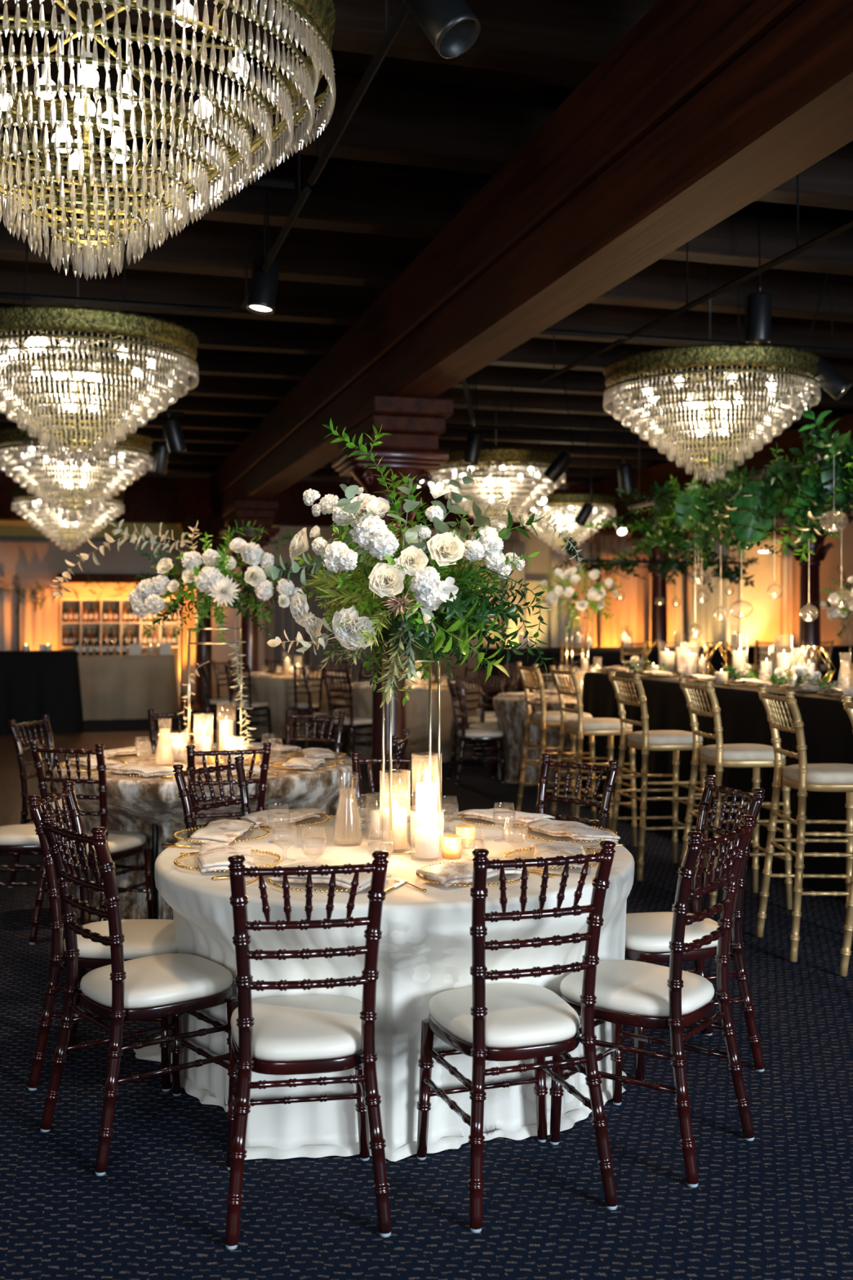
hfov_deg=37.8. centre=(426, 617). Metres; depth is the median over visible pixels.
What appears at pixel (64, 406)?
bulb socket
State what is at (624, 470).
track spotlight
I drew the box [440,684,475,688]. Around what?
napkin
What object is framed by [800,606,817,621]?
glass globe
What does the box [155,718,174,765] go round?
carafe
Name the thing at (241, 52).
bulb
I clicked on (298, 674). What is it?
napkin
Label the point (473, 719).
cushion
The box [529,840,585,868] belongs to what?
napkin
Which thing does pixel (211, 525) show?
column
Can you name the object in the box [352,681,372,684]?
napkin
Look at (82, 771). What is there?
knife
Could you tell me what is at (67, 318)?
crystal chandelier
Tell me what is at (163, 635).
bottle
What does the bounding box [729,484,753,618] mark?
glass globe
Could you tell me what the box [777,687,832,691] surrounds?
charger plate
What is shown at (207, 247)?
ceiling beam
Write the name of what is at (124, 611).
bottle
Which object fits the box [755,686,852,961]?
bar stool
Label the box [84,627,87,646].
bottle
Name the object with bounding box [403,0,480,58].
track spotlight
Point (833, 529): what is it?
glass globe
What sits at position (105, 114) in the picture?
bulb socket
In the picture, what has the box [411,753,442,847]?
vase
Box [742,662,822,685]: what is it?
garland
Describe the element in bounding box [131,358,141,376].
bulb socket
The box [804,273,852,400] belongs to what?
track spotlight
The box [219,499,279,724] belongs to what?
column
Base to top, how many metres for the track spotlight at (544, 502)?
1.266 m
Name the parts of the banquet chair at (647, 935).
leg, seat frame, post, rail, rail, rail, rail, post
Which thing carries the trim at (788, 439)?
on the beam at (620, 512)
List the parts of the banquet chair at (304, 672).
post, post, seat frame, leg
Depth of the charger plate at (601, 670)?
10.13 m
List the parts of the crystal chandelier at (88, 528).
frame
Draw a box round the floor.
[0,706,852,1279]
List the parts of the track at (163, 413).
rail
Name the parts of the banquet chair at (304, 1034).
leg, post, seat frame, rail, rail, rail, rail, leg, post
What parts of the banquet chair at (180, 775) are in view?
post, rail, rail, rail, post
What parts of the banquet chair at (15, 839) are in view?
seat frame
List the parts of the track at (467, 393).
drop rod, drop rod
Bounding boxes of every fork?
[180,852,196,855]
[245,876,258,884]
[269,769,300,773]
[324,813,346,819]
[392,877,426,892]
[446,812,453,822]
[528,871,568,877]
[582,843,624,848]
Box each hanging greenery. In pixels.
[552,414,759,593]
[584,295,852,573]
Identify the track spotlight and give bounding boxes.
[18,204,48,355]
[22,373,42,467]
[151,375,168,475]
[161,346,186,453]
[246,173,279,315]
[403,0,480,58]
[462,372,484,464]
[537,431,547,506]
[542,373,573,483]
[573,433,594,526]
[613,435,627,536]
[617,377,634,494]
[746,200,772,343]
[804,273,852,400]
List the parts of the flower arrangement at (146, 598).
stock flower, stock flower, stock flower, stock flower, stock flower, stock flower, stock flower, stock flower, stock flower, stock flower, stock flower, stock flower, stock flower, stock flower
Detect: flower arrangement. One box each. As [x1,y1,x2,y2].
[48,519,303,646]
[263,418,585,708]
[537,560,622,632]
[813,564,852,638]
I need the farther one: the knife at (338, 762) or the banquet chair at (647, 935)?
the knife at (338, 762)
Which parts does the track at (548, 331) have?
rail, drop rod, drop rod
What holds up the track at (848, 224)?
hanging from the ceiling
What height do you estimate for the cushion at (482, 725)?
0.054 m
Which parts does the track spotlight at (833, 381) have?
drop rod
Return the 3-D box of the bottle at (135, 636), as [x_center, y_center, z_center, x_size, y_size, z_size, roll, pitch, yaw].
[-4.844,0.315,20.712,0.077,0.310,0.073,0,0,0]
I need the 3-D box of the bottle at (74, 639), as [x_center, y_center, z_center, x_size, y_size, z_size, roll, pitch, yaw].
[-5.758,0.315,20.455,0.077,0.310,0.073,0,0,0]
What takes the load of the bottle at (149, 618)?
on the bar shelf
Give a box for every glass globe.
[658,563,661,606]
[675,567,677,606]
[688,568,709,585]
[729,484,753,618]
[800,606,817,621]
[819,454,848,532]
[828,588,852,608]
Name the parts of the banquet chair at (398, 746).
post, rail, rail, rail, post, rail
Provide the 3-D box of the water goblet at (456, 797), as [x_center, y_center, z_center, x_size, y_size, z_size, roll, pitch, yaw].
[0.074,0.690,4.360,0.076,0.127,0.075,0,0,0]
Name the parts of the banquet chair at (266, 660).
post, rail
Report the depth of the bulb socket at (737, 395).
9.24 m
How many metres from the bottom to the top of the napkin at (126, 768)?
0.042 m
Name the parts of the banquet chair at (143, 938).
post, rail, post, seat frame, leg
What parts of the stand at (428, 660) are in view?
rod, rod, frame, frame, rod, rod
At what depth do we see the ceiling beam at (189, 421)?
16.55 m
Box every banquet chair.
[0,823,67,930]
[8,714,66,887]
[26,781,178,1092]
[28,741,154,944]
[39,811,237,1176]
[146,708,210,749]
[172,742,271,919]
[172,755,251,838]
[198,662,239,736]
[211,659,237,730]
[223,664,271,742]
[224,850,391,1249]
[264,658,292,673]
[284,709,345,754]
[288,664,324,742]
[302,669,346,755]
[322,666,348,748]
[322,672,372,757]
[329,658,354,675]
[331,663,372,736]
[350,751,442,808]
[377,728,410,808]
[416,840,617,1233]
[446,678,504,783]
[453,672,509,765]
[457,674,497,774]
[463,666,490,747]
[476,668,520,756]
[497,663,510,693]
[504,660,523,692]
[521,675,556,692]
[529,665,559,693]
[535,753,619,831]
[549,814,755,1187]
[553,659,581,671]
[620,660,645,671]
[624,775,764,1080]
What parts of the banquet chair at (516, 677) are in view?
post, post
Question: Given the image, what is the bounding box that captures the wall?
[0,468,799,706]
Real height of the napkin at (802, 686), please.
0.042 m
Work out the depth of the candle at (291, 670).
16.13 m
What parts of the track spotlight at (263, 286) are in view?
drop rod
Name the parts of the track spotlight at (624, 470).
drop rod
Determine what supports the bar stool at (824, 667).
on the floor
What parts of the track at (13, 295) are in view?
rail, drop rod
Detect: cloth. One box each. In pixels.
[0,650,84,734]
[77,653,178,719]
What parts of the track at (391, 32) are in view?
drop rod, drop rod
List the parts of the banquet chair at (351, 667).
post, rail, post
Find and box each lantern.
[638,639,670,671]
[697,642,733,678]
[789,645,835,687]
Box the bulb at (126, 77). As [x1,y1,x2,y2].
[120,42,137,109]
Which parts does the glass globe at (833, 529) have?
hanging cord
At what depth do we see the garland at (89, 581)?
20.18 m
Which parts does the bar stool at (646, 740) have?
post, rail, rail, rail, post, seat frame, leg, leg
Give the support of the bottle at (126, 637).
on the bar shelf
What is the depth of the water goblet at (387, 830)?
3.64 m
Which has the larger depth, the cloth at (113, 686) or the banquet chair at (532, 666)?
the cloth at (113, 686)
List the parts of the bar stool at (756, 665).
post, rail, rail, rail, post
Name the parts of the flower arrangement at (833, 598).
stock flower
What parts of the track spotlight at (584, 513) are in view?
drop rod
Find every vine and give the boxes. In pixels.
[178,661,208,741]
[229,620,256,749]
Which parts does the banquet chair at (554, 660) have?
rail, post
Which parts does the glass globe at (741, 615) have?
hanging cord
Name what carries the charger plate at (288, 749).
on the tablecloth at (134, 804)
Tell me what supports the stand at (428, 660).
on the tablecloth at (425, 947)
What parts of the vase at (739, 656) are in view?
glass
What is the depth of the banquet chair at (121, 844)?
5.80 m
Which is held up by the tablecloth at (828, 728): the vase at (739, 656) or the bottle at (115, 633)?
the vase at (739, 656)
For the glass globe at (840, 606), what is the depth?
8.26 m
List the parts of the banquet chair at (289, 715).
post, rail, rail, post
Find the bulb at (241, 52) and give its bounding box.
[232,34,249,77]
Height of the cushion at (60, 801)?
0.054 m
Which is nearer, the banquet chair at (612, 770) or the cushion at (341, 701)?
the banquet chair at (612, 770)
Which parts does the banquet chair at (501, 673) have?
post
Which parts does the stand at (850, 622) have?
rod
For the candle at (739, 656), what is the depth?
8.93 m
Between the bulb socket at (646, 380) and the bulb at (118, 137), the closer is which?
the bulb at (118, 137)
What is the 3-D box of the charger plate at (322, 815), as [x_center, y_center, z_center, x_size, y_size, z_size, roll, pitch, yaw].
[-0.520,0.744,4.580,0.327,0.019,0.326,0,0,3]
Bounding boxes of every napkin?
[68,755,121,769]
[86,746,146,759]
[106,763,173,777]
[155,742,219,751]
[188,819,253,844]
[195,764,260,776]
[197,842,255,872]
[235,742,301,751]
[238,671,266,675]
[240,807,325,826]
[250,673,273,677]
[257,861,391,892]
[275,670,284,673]
[282,757,325,770]
[293,674,311,677]
[298,747,335,758]
[320,672,345,675]
[348,804,415,823]
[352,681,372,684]
[354,684,372,688]
[408,684,426,689]
[416,857,522,887]
[440,681,466,684]
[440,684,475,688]
[453,808,555,824]
[497,692,535,696]
[518,695,551,701]
[523,819,620,842]
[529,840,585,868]
[544,689,557,693]
[600,666,632,672]
[639,670,673,676]
[684,674,715,681]
[727,678,772,686]
[780,684,828,691]
[822,687,852,696]
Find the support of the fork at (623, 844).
on the tablecloth at (425, 947)
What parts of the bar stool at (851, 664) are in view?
leg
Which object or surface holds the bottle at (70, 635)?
on the bar shelf
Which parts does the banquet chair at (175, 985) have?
post, rail, rail, rail, rail, post, seat frame, leg, leg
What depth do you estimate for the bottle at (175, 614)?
20.85 m
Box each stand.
[186,627,242,763]
[382,657,440,854]
[566,617,588,697]
[849,622,852,675]
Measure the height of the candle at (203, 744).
0.149 m
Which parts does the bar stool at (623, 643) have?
post, rail, rail, post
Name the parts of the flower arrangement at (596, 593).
stock flower, stock flower, stock flower, stock flower, stock flower, stock flower, stock flower, stock flower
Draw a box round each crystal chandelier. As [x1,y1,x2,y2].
[0,0,335,280]
[0,213,199,466]
[0,424,153,523]
[10,485,124,551]
[427,390,565,526]
[513,489,616,555]
[603,262,821,484]
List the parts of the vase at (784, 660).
glass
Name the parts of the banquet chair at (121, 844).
post, rail, rail, rail, rail, leg, post, seat frame, leg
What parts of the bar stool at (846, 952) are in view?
rail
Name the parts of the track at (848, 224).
drop rod, drop rod, drop rod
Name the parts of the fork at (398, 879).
handle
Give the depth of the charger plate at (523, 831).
4.18 m
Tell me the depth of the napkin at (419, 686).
13.01 m
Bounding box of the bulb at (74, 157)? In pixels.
[70,40,83,169]
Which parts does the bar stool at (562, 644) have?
post, rail, rail, post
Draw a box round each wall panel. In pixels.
[0,542,48,576]
[525,580,547,648]
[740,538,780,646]
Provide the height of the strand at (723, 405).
0.412 m
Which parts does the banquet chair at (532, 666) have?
post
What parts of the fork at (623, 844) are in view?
handle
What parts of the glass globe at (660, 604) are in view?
hanging cord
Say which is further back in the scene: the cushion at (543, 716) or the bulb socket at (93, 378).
the cushion at (543, 716)
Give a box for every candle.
[22,645,29,650]
[147,644,153,653]
[155,645,159,653]
[169,739,184,759]
[195,733,210,762]
[219,716,233,759]
[226,742,241,764]
[284,658,289,674]
[288,666,293,675]
[369,804,382,837]
[382,802,407,849]
[410,808,444,860]
[415,777,437,828]
[579,683,582,696]
[627,637,631,647]
[675,644,687,671]
[733,648,746,679]
[760,658,772,679]
[777,649,791,682]
[793,663,805,684]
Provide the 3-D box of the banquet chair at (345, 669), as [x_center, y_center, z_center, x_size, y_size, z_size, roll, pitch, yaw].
[-0.889,1.047,14.324,0.496,0.946,0.410,0,0,41]
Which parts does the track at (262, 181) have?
rail, drop rod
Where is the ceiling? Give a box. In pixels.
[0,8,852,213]
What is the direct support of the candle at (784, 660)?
on the vase at (784, 660)
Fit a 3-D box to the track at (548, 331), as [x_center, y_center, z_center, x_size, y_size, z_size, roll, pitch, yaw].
[1.999,-2.342,8.872,2.550,0.794,0.040,0,0,-16]
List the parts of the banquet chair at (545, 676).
rail, rail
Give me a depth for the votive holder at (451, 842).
3.88 m
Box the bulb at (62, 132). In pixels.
[51,13,72,152]
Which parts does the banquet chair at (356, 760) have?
post, rail, rail, post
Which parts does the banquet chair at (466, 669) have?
post, rail, rail, post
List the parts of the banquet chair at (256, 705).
post, rail, rail, rail, rail, leg, post, seat frame, leg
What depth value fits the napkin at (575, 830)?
4.22 m
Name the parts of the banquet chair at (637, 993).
leg, leg, seat frame, post, rail, rail, rail, rail, post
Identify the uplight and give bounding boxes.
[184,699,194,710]
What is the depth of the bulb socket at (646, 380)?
8.84 m
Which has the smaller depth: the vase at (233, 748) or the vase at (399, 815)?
the vase at (399, 815)
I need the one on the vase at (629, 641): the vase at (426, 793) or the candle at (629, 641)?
the candle at (629, 641)
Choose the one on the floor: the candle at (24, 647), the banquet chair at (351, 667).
the banquet chair at (351, 667)
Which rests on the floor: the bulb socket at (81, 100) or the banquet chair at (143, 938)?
the banquet chair at (143, 938)
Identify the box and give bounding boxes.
[39,644,51,650]
[128,644,141,655]
[159,643,171,654]
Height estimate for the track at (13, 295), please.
0.794 m
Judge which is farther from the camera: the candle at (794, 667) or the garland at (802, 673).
the candle at (794, 667)
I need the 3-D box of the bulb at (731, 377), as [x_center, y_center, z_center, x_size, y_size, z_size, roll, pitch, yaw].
[2.073,-1.654,8.442,0.064,0.132,0.064,0,0,0]
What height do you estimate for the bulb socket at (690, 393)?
0.132 m
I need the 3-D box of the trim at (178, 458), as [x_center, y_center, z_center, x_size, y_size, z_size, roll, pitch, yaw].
[-2.852,-2.559,19.386,22.960,0.358,0.212,0,0,-16]
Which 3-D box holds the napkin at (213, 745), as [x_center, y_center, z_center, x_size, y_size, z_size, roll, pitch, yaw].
[-1.347,0.727,7.043,0.345,0.042,0.178,0,0,-5]
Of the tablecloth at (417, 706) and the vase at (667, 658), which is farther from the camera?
the tablecloth at (417, 706)
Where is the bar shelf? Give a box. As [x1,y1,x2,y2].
[57,573,181,708]
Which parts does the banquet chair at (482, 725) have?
post, rail, rail, rail, rail, post, leg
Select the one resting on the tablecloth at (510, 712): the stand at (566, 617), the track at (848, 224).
the stand at (566, 617)
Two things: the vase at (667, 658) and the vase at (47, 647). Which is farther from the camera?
the vase at (47, 647)
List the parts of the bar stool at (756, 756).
post, rail, rail, rail, post, seat frame, leg, leg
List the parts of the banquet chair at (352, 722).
post, rail, rail, rail, rail, post, seat frame, leg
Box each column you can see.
[177,514,229,712]
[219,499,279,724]
[332,395,453,808]
[622,514,692,647]
[770,502,852,678]
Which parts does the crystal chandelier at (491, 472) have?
ceiling rod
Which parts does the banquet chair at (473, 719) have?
leg, seat frame, post, rail, rail, post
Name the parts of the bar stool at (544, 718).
post, rail, rail, rail, post, seat frame, leg, leg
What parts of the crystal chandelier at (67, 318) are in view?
ceiling rod, frame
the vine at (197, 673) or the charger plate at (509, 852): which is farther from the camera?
the vine at (197, 673)
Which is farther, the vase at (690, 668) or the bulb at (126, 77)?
the vase at (690, 668)
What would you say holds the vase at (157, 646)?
on the cloth at (113, 686)
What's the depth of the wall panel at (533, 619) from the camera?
22.95 m
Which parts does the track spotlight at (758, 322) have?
drop rod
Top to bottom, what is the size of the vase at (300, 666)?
0.256 m
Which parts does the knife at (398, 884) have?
handle, blade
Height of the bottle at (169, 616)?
0.310 m
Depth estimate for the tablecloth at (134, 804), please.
6.08 m
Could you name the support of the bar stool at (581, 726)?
on the floor
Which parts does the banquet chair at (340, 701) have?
leg, post, rail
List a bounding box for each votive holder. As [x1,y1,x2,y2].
[206,755,219,765]
[247,753,260,766]
[441,834,462,859]
[455,824,475,848]
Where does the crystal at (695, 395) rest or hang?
attached to the crystal chandelier at (772, 357)
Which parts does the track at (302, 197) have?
drop rod, drop rod, rail, drop rod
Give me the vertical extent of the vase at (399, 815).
0.256 m
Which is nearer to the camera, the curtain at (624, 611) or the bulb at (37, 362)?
the bulb at (37, 362)
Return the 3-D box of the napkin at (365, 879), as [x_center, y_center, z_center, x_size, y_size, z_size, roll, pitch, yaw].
[-0.292,0.729,3.534,0.354,0.043,0.164,0,0,27]
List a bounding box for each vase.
[22,644,29,651]
[44,643,50,650]
[146,638,154,654]
[155,637,161,653]
[167,732,184,761]
[193,713,213,764]
[216,702,235,759]
[226,734,244,764]
[284,651,291,674]
[287,664,293,675]
[296,665,301,675]
[365,793,396,839]
[379,770,410,851]
[408,677,415,685]
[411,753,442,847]
[414,671,422,685]
[519,634,525,648]
[526,639,531,648]
[561,675,568,696]
[575,632,581,647]
[576,671,582,696]
[583,660,589,675]
[586,639,591,647]
[593,657,600,671]
[621,633,628,648]
[627,630,631,647]
[647,662,658,671]
[660,650,675,673]
[674,631,687,671]
[680,650,697,676]
[697,655,707,673]
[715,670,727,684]
[730,634,746,679]
[731,633,737,647]
[759,644,773,679]
[774,635,791,682]
[788,675,799,689]
[791,647,805,684]
[803,660,814,678]
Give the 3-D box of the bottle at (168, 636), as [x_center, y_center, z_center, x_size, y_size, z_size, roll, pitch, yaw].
[-4.317,0.315,20.860,0.077,0.310,0.073,0,0,0]
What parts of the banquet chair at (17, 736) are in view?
post, rail, rail, rail, rail, seat frame, post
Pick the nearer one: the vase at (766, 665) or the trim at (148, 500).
the vase at (766, 665)
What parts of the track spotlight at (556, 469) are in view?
drop rod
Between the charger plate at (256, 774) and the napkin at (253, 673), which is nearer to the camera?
the charger plate at (256, 774)
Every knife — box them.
[74,769,97,772]
[159,775,174,779]
[160,842,199,848]
[211,875,248,879]
[267,769,278,775]
[325,761,343,764]
[337,812,342,822]
[384,880,408,893]
[526,867,553,877]
[583,848,600,852]
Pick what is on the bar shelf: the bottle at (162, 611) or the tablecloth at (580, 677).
the bottle at (162, 611)
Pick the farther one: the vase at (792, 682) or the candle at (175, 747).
the vase at (792, 682)
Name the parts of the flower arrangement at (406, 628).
stock flower, stock flower, stock flower, stock flower, stock flower, stock flower, stock flower, stock flower, stock flower, stock flower, stock flower, stock flower, stock flower, stock flower, stock flower, stock flower, stock flower, stock flower, stock flower, stock flower, stock flower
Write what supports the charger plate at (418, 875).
on the tablecloth at (425, 947)
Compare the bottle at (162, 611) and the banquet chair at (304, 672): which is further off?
the bottle at (162, 611)
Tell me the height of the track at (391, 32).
0.794 m
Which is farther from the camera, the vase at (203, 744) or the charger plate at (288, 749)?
the charger plate at (288, 749)
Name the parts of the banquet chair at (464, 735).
post, rail, post, seat frame, leg, leg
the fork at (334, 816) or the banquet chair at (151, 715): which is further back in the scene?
the banquet chair at (151, 715)
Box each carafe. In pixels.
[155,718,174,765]
[333,772,362,845]
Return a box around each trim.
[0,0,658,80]
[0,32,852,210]
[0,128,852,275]
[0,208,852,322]
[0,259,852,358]
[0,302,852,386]
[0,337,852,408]
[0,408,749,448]
[0,421,708,460]
[0,471,791,536]
[0,520,277,540]
[0,536,277,544]
[1,368,852,425]
[1,452,637,477]
[1,457,606,484]
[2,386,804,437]
[48,440,671,469]
[569,413,852,502]
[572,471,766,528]
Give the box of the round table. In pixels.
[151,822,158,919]
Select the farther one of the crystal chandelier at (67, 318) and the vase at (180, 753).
the crystal chandelier at (67, 318)
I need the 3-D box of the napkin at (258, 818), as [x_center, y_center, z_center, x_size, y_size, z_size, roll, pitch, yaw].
[-0.513,0.729,4.585,0.354,0.043,0.164,0,0,-39]
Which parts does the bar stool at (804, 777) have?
post, rail, rail, rail, post, seat frame, leg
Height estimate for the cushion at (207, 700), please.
0.054 m
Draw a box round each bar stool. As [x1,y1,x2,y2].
[515,662,596,828]
[549,665,637,846]
[550,640,587,673]
[608,671,708,880]
[612,640,647,671]
[678,677,792,909]
[749,640,780,675]
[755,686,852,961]
[796,640,835,681]
[839,694,852,976]
[846,662,852,682]
[849,666,852,683]
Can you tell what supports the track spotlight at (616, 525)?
hanging from the ceiling
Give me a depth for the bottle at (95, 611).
20.51 m
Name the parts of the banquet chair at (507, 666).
post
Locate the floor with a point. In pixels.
(776, 1205)
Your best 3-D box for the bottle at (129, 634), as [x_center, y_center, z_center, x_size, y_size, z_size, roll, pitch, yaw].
[-4.926,0.315,20.689,0.077,0.310,0.073,0,0,0]
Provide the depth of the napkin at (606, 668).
10.11 m
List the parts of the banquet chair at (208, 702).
post, post, seat frame, leg, leg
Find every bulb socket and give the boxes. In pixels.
[0,77,13,111]
[0,350,5,365]
[9,333,17,355]
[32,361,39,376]
[54,348,62,379]
[61,330,69,351]
[62,355,71,408]
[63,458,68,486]
[69,349,75,411]
[74,342,83,379]
[79,95,95,116]
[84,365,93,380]
[89,355,97,411]
[92,351,101,382]
[102,99,118,130]
[117,344,127,357]
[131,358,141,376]
[147,348,155,368]
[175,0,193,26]
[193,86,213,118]
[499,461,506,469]
[644,379,650,394]
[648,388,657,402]
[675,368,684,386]
[685,388,691,406]
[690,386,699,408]
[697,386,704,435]
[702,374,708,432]
[714,373,723,406]
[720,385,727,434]
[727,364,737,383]
[735,386,742,404]
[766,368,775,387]
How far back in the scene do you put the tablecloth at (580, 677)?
15.33 m
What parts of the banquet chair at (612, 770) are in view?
post, rail, rail, rail, post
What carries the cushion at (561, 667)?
on the bar stool at (562, 644)
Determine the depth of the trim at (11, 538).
20.72 m
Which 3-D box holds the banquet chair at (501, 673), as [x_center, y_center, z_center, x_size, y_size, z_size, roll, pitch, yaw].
[1.152,1.047,15.651,0.496,0.946,0.410,0,0,-9]
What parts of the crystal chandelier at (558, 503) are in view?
frame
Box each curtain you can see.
[0,588,10,650]
[19,588,59,650]
[182,564,195,706]
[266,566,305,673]
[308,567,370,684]
[503,542,524,648]
[551,542,596,647]
[600,535,637,647]
[649,551,683,647]
[687,537,730,646]
[782,538,792,645]
[820,511,852,645]
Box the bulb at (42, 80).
[38,33,56,100]
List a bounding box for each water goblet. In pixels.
[266,804,289,841]
[272,817,297,860]
[301,826,326,859]
[355,794,376,831]
[367,830,393,875]
[440,796,458,832]
[458,829,484,859]
[493,802,515,840]
[503,817,528,857]
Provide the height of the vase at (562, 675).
0.306 m
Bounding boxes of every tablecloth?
[53,746,352,920]
[132,814,634,1161]
[233,672,351,738]
[342,682,482,764]
[477,645,852,711]
[493,693,577,788]
[531,674,582,692]
[580,671,852,900]
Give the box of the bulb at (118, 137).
[109,27,129,163]
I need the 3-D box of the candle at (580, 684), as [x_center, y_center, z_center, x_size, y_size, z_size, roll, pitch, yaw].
[1.470,0.671,11.770,0.078,0.149,0.078,0,0,0]
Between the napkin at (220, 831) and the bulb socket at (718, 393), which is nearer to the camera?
the napkin at (220, 831)
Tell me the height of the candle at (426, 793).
0.224 m
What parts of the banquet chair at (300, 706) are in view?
post, seat frame, rail, rail, rail, rail, leg, post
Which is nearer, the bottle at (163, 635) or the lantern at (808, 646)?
the lantern at (808, 646)
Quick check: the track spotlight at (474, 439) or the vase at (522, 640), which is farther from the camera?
the vase at (522, 640)
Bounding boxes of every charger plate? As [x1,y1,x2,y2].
[60,759,127,768]
[105,751,149,758]
[106,771,157,777]
[161,746,218,752]
[173,825,270,843]
[173,849,282,872]
[200,773,259,777]
[240,813,329,827]
[267,865,370,893]
[271,749,293,752]
[271,760,337,769]
[284,751,346,759]
[351,815,415,822]
[416,861,528,887]
[461,811,549,826]
[502,847,598,869]
[521,825,617,843]
[596,669,635,671]
[638,673,678,675]
[685,677,715,680]
[723,681,774,685]
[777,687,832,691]
[817,690,852,695]
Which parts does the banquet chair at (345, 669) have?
post, rail, rail, rail, post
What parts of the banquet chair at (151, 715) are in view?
post, rail, rail, post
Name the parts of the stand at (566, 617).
rod, rod, rod, rod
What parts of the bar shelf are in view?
cornice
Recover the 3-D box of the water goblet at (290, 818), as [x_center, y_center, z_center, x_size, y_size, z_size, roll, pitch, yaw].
[-0.440,0.690,3.860,0.076,0.127,0.075,0,0,0]
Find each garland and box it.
[0,568,63,613]
[46,570,174,604]
[622,655,665,673]
[721,662,781,682]
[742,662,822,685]
[782,666,841,690]
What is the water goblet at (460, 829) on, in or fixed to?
on the tablecloth at (425, 947)
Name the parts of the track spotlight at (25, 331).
drop rod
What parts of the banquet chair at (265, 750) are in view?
post, rail, rail, rail, rail, post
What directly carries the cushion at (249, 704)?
on the banquet chair at (256, 705)
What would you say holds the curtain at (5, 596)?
on the floor
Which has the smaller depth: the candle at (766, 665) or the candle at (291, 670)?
the candle at (766, 665)
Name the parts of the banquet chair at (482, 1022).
leg, post, seat frame, rail, rail, rail, leg, rail, post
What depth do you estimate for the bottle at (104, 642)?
18.76 m
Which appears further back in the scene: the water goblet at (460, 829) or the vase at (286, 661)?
the vase at (286, 661)
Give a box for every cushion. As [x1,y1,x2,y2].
[0,823,67,844]
[50,799,62,814]
[62,919,178,959]
[66,830,146,854]
[80,953,232,1008]
[177,835,186,842]
[205,698,239,703]
[220,695,237,698]
[230,995,361,1060]
[232,701,268,706]
[288,702,319,707]
[311,712,346,719]
[333,699,346,705]
[333,708,347,715]
[333,716,372,724]
[428,983,580,1047]
[457,715,497,723]
[457,728,503,737]
[468,722,497,729]
[476,711,497,718]
[531,711,592,721]
[560,666,577,671]
[560,959,714,1016]
[566,717,632,729]
[625,911,719,951]
[627,729,702,744]
[700,743,786,760]
[749,664,773,668]
[782,763,852,783]
[796,663,826,667]
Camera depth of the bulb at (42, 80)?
3.75 m
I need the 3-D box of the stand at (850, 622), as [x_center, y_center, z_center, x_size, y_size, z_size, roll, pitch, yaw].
[4.203,0.398,12.000,0.170,0.711,0.170,0,0,-11]
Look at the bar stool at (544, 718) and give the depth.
8.93 m
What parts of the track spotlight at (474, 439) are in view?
drop rod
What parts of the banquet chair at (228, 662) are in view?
post, rail, post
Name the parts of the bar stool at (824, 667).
rail, post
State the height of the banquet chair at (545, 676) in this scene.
0.946 m
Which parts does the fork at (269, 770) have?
handle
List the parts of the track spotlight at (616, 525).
drop rod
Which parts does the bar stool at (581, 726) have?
post, rail, rail, rail, post, seat frame, leg, leg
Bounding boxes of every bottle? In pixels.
[62,603,67,622]
[62,627,67,646]
[68,603,73,622]
[68,627,73,646]
[73,603,78,622]
[73,627,78,643]
[74,634,79,655]
[80,634,85,654]
[83,603,87,622]
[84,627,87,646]
[88,603,93,622]
[88,627,93,642]
[88,634,93,655]
[93,603,98,622]
[93,627,98,645]
[94,634,99,654]
[102,603,107,622]
[102,627,107,645]
[102,634,106,655]
[108,603,112,622]
[108,626,112,641]
[108,634,113,654]
[113,603,118,622]
[113,626,117,645]
[115,634,119,654]
[121,634,126,654]
[122,603,127,622]
[122,626,127,645]
[128,603,132,622]
[128,626,132,645]
[128,634,133,644]
[133,613,137,622]
[133,626,137,644]
[142,615,146,622]
[142,626,146,645]
[146,613,151,622]
[146,626,151,645]
[152,614,157,622]
[152,626,157,645]
[161,603,165,622]
[161,626,165,643]
[166,607,171,622]
[166,626,171,644]
[172,612,176,622]
[172,626,176,645]
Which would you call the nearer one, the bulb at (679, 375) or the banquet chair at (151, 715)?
the banquet chair at (151, 715)
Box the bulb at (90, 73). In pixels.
[77,8,98,87]
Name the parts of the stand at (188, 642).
rod, rod, frame, frame, frame, rod, rod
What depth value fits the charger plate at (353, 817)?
4.54 m
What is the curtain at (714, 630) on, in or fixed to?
on the floor
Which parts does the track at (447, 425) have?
drop rod, rail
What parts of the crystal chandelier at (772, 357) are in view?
ceiling rod, frame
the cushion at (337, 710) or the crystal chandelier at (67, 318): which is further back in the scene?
the cushion at (337, 710)
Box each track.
[0,215,231,313]
[0,377,184,416]
[10,31,294,189]
[240,45,311,310]
[306,0,409,186]
[445,388,638,435]
[462,373,475,426]
[538,265,852,354]
[539,173,852,383]

